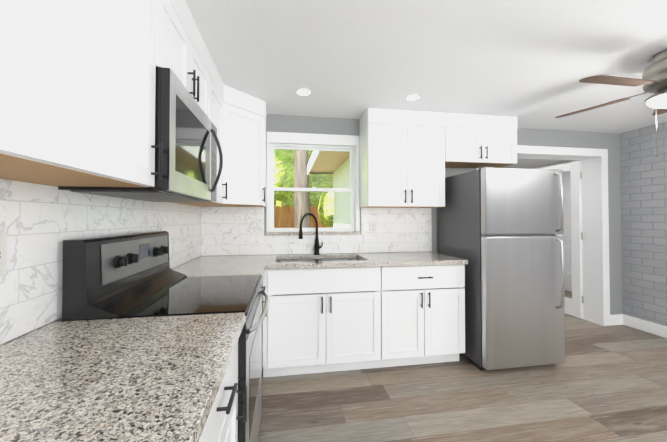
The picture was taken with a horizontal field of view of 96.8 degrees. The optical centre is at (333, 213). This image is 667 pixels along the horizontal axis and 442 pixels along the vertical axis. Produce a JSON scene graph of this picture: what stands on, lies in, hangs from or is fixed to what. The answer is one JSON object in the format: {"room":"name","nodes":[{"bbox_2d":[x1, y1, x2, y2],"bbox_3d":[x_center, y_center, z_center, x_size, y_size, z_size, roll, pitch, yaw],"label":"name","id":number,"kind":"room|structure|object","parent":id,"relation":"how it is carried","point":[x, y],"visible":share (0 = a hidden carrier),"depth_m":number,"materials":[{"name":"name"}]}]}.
{"room":"kitchen","nodes":[
{"label":"kitchen","id":0,"kind":"room"},
{"bbox_2d":[6,179,185,321],"bbox_3d":[-0.908,0.095,-0.066,0.220,2.350,6.220,0,-1,-9],"label":"wall","id":1,"kind":"structure","parent":0,"point":[59,320],"depth_m":1.05,"materials":[{"name":"grey paint"}]},
{"bbox_2d":[0,0,163,186],"bbox_3d":[-0.749,-0.560,0.683,0.328,0.914,0.764,0,-1,-9],"label":"upper cabinet","id":2,"kind":"object","parent":1,"relation":"attached to","point":[77,91],"depth_m":0.72,"materials":[{"name":"white wood"}]},
{"bbox_2d":[0,179,200,344],"bbox_3d":[-0.987,0.140,1.141,0.008,0.465,3.349,0,-1,-9],"label":"backsplash","id":3,"kind":"structure","parent":1,"relation":"attached to","point":[39,223],"depth_m":1.01,"materials":[{"name":"tile"}]},
{"bbox_2d":[0,234,6,275],"bbox_3d":[-0.924,0.114,0.807,0.012,0.116,0.076,0,-1,-9],"label":"outlet","id":4,"kind":"object","parent":3,"relation":"attached to","point":[3,251],"visible":1,"depth_m":0.83,"materials":[{"name":"white plastic"}]},
{"bbox_2d":[157,224,162,230],"bbox_3d":[-1.099,0.121,1.878,0.011,0.116,0.076,0,-1,-9],"label":"outlet","id":5,"kind":"object","parent":3,"relation":"attached to","point":[160,227],"visible":0.25,"depth_m":1.87,"materials":[{"name":"white plastic"}]},
{"bbox_2d":[164,0,211,121],"bbox_3d":[-0.872,-0.773,1.443,0.328,0.464,0.764,0,-1,-9],"label":"upper cabinet","id":6,"kind":"object","parent":1,"relation":"attached to","point":[186,52],"depth_m":1.43,"materials":[{"name":"white wood"}]},
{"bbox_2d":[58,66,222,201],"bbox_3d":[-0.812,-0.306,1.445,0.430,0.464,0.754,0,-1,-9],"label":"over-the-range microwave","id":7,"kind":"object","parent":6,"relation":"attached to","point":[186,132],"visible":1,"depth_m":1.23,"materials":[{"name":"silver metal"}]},
{"bbox_2d":[160,60,223,203],"bbox_3d":[-0.968,-0.539,2.028,0.328,0.914,0.424,0,-1,-9],"label":"upper cabinet","id":8,"kind":"object","parent":1,"relation":"attached to","point":[217,83],"depth_m":2.12,"materials":[{"name":"white wood"}]},
{"bbox_2d":[333,171,334,227],"bbox_3d":[2.062,0.343,6.179,4.150,2.650,0.200,0,-1,-9],"label":"wall","id":9,"kind":"structure","parent":0,"point":[334,171],"depth_m":5.83,"materials":[{"name":"white paint"}]},
{"bbox_2d":[335,158,349,227],"bbox_3d":[0.296,0.317,4.539,0.135,2.650,2.430,0,-1,-9],"label":"wall","id":10,"kind":"structure","parent":0,"point":[338,173],"depth_m":5.01,"materials":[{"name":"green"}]},
{"bbox_2d":[308,151,348,173],"bbox_3d":[-0.038,-0.922,4.596,0.509,0.190,2.670,0,-1,-9],"label":"soffit","id":11,"kind":"structure","parent":10,"relation":"attached to","point":[321,164],"depth_m":4.83,"materials":[{"name":"brown"}]},
{"bbox_2d":[225,114,622,314],"bbox_3d":[1.631,0.149,3.386,5.900,2.350,0.220,0,-1,-9],"label":"wall","id":12,"kind":"structure","parent":0,"point":[610,142],"depth_m":3.46,"materials":[{"name":"grey paint"}]},
{"bbox_2d":[179,84,265,206],"bbox_3d":[-0.903,-0.530,2.555,0.624,0.916,0.624,0,-1,-9],"label":"upper cabinet","id":13,"kind":"object","parent":12,"relation":"attached to","point":[244,146],"visible":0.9,"depth_m":2.42,"materials":[{"name":"white wood"}]},
{"bbox_2d":[266,132,359,235],"bbox_3d":[-0.203,-0.295,3.029,0.937,1.018,0.160,0,-1,-9],"label":"kitchen window","id":14,"kind":"structure","parent":12,"relation":"in","point":[350,144],"depth_m":3.02,"materials":[{"name":"white"}]},
{"bbox_2d":[201,207,431,255],"bbox_3d":[-0.101,0.169,2.986,2.331,0.465,0.008,0,-1,-9],"label":"backsplash","id":15,"kind":"structure","parent":12,"relation":"attached to","point":[232,231],"depth_m":2.96,"materials":[{"name":"tile"}]},
{"bbox_2d":[369,221,375,232],"bbox_3d":[0.407,0.139,3.061,0.076,0.120,0.011,0,-1,-9],"label":"outlet","id":16,"kind":"object","parent":15,"relation":"attached to","point":[372,227],"visible":1,"depth_m":3.06,"materials":[{"name":"white plastic"}]},
{"bbox_2d":[359,108,446,207],"bbox_3d":[0.675,-0.524,2.961,0.770,0.913,0.328,0,-1,-9],"label":"upper cabinet","id":17,"kind":"object","parent":12,"relation":"attached to","point":[407,157],"depth_m":2.80,"materials":[{"name":"white wood"}]},
{"bbox_2d":[447,113,516,167],"bbox_3d":[1.445,-0.743,3.090,0.786,0.472,0.328,0,-1,-9],"label":"upper cabinet","id":18,"kind":"object","parent":12,"relation":"attached to","point":[473,140],"depth_m":2.93,"materials":[{"name":"white wood"}]},
{"bbox_2d":[476,145,609,325],"bbox_3d":[2.410,0.276,3.510,1.720,2.100,0.257,0,-1,-9],"label":"door frame","id":19,"kind":"structure","parent":12,"relation":"attached to","point":[595,244],"depth_m":3.56,"materials":[{"name":"white wood"}]},
{"bbox_2d":[538,161,582,318],"bbox_3d":[3.036,0.330,4.113,0.135,1.992,0.769,0,-1,-9],"label":"door leaf","id":20,"kind":"structure","parent":12,"relation":"in","point":[574,306],"depth_m":3.79,"materials":[{"name":"white wood"}]},
{"bbox_2d":[185,0,666,167],"bbox_3d":[1.798,-1.071,1.750,6.500,0.140,9.100,0,-1,-9],"label":"ceiling","id":21,"kind":"structure","parent":0,"point":[529,64],"depth_m":1.87,"materials":[{"name":"white paint"}]},
{"bbox_2d":[295,88,311,95],"bbox_3d":[-0.243,-0.987,2.400,0.132,0.008,0.132,0,-1,-9],"label":"recessed light","id":22,"kind":"object","parent":21,"relation":"in","point":[303,91],"visible":1,"depth_m":2.38,"materials":[{"name":"white plastic"}]},
{"bbox_2d":[405,94,420,100],"bbox_3d":[0.672,-0.985,2.508,0.132,0.008,0.132,0,-1,-9],"label":"recessed light","id":23,"kind":"object","parent":21,"relation":"in","point":[411,97],"visible":0.98,"depth_m":2.50,"materials":[{"name":"white"}]},
{"bbox_2d":[555,49,666,156],"bbox_3d":[2.047,-0.679,1.815,1.183,0.640,1.236,0,-1,-9],"label":"ceiling fan","id":24,"kind":"object","parent":21,"relation":"attached to","point":[654,78],"visible":1,"depth_m":1.81,"materials":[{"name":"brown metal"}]},
{"bbox_2d":[258,290,666,441],"bbox_3d":[1.798,1.348,1.712,6.500,0.100,9.100,0,-1,-9],"label":"floor","id":25,"kind":"structure","parent":0,"point":[605,384],"depth_m":2.08,"materials":[{"name":"brown wood"}]},
{"bbox_2d":[62,231,268,441],"bbox_3d":[-0.672,0.697,1.452,0.677,1.195,0.756,0,-1,-9],"label":"electric range","id":26,"kind":"object","parent":25,"relation":"on","point":[133,275],"visible":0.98,"depth_m":1.24,"materials":[{"name":"black metal"}]},
{"bbox_2d":[199,421,206,441],"bbox_3d":[-0.498,0.834,0.035,0.622,0.876,0.980,0,-1,-9],"label":"base cabinet","id":27,"kind":"object","parent":25,"relation":"on","point":[205,427],"depth_m":0.63,"materials":[{"name":"white wood"}]},
{"bbox_2d":[203,341,242,441],"bbox_3d":[-0.610,0.845,0.726,0.622,0.876,0.679,0,-1,-9],"label":"base cabinet","id":28,"kind":"object","parent":25,"relation":"on","point":[221,424],"depth_m":0.86,"materials":[{"name":"white wood"}]},
{"bbox_2d":[0,312,244,441],"bbox_3d":[-0.528,0.379,0.304,0.646,0.036,1.557,0,-1,-9],"label":"countertop","id":29,"kind":"structure","parent":28,"relation":"on","point":[150,379],"depth_m":0.66,"materials":[{"name":"grey stone"}]},
{"bbox_2d":[243,277,262,422],"bbox_3d":[-0.726,0.856,1.441,0.622,0.876,0.895,0,-1,-9],"label":"base cabinet","id":30,"kind":"object","parent":25,"relation":"on","point":[245,387],"depth_m":1.08,"materials":[{"name":"white wood"}]},
{"bbox_2d":[172,264,267,279],"bbox_3d":[-0.800,0.406,2.016,0.660,0.036,0.377,0,-1,-9],"label":"countertop","id":31,"kind":"structure","parent":30,"relation":"on","point":[191,270],"depth_m":2.06,"materials":[{"name":"grey stone"}]},
{"bbox_2d":[262,295,262,349],"bbox_3d":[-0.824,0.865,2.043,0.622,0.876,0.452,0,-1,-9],"label":"base cabinet","id":32,"kind":"object","parent":25,"relation":"on","point":[262,295],"depth_m":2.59,"materials":[{"name":"white wood"}]},
{"bbox_2d":[263,258,390,376],"bbox_3d":[-0.094,0.875,2.665,1.015,0.876,0.622,0,-1,-9],"label":"base cabinet","id":33,"kind":"object","parent":25,"relation":"on","point":[318,320],"depth_m":2.37,"materials":[{"name":"white wood"}]},
{"bbox_2d":[193,255,271,259],"bbox_3d":[-0.885,0.414,2.542,0.660,0.036,0.390,0,-1,-9],"label":"countertop","id":34,"kind":"structure","parent":33,"relation":"on","point":[266,257],"depth_m":2.63,"materials":[{"name":"grey stone"}]},
{"bbox_2d":[391,264,464,366],"bbox_3d":[0.683,0.877,2.791,0.818,0.876,0.622,0,-1,-9],"label":"base cabinet","id":35,"kind":"object","parent":25,"relation":"on","point":[428,301],"depth_m":2.50,"materials":[{"name":"white wood"}]},
{"bbox_2d":[184,252,467,269],"bbox_3d":[-0.054,0.416,2.661,2.340,0.036,0.658,0,-1,-9],"label":"countertop","id":36,"kind":"structure","parent":35,"relation":"on","point":[389,258],"depth_m":2.51,"materials":[{"name":"grey stone"}]},
{"bbox_2d":[299,213,322,254],"bbox_3d":[-0.215,0.195,2.847,0.248,0.408,0.201,0,-1,-9],"label":"gooseneck faucet","id":37,"kind":"object","parent":36,"relation":"on","point":[317,246],"visible":0.98,"depth_m":2.90,"materials":[{"name":"black metal"}]},
{"bbox_2d":[276,258,361,262],"bbox_3d":[-0.117,0.529,2.663,0.786,0.188,0.428,0,-1,-9],"label":"double-bowl sink","id":38,"kind":"object","parent":36,"relation":"in","point":[318,260],"visible":0.17,"depth_m":2.86,"materials":[{"name":"silver metal"}]},
{"bbox_2d":[438,166,564,370],"bbox_3d":[1.544,0.464,2.793,0.740,1.702,0.822,0,-1,-9],"label":"refrigerator","id":39,"kind":"object","parent":25,"relation":"on","point":[499,229],"visible":0.94,"depth_m":2.46,"materials":[{"name":"grey metal"}]},
{"bbox_2d":[528,160,576,291],"bbox_3d":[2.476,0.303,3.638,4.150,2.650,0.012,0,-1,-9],"label":"wall","id":40,"kind":"structure","parent":0,"point":[566,188],"depth_m":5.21,"materials":[{"name":"white paint"}]},
{"bbox_2d":[620,122,666,325],"bbox_3d":[4.048,0.108,0.730,0.220,2.350,5.800,0,-1,-9],"label":"brick wall","id":41,"kind":"structure","parent":0,"point":[643,172],"depth_m":3.34,"materials":[{"name":"grey brick"}]},
{"bbox_2d":[620,314,666,337],"bbox_3d":[3.933,1.220,0.693,0.014,0.125,5.800,0,-1,-9],"label":"baseboard","id":42,"kind":"structure","parent":41,"relation":"attached to","point":[642,325],"depth_m":3.33,"materials":[{"name":"white wood"}]},
{"label":"outside","id":43,"kind":"structure","parent":0,"visible":0},
{"bbox_3d":[0.679,1.967,21.988,70.000,0.200,36.700,0,-1,-9],"label":"ground","id":44,"kind":"structure","parent":43,"visible":0},
{"bbox_2d":[274,206,329,231],"bbox_3d":[-1.188,0.709,8.613,16.016,1.875,0.060,0,-1,-9],"label":"fence","id":45,"kind":"object","parent":44,"relation":"on","point":[287,214],"depth_m":8.57,"materials":[{"name":"brown wood"}]},
{"bbox_2d":[274,149,332,231],"bbox_3d":[-3.085,-2.281,10.057,12.526,8.470,10.757,0,-1,-9],"label":"trees","id":46,"kind":"object","parent":44,"relation":"on","point":[299,162],"depth_m":7.02,"materials":[{"name":"green plant"}]}
]}

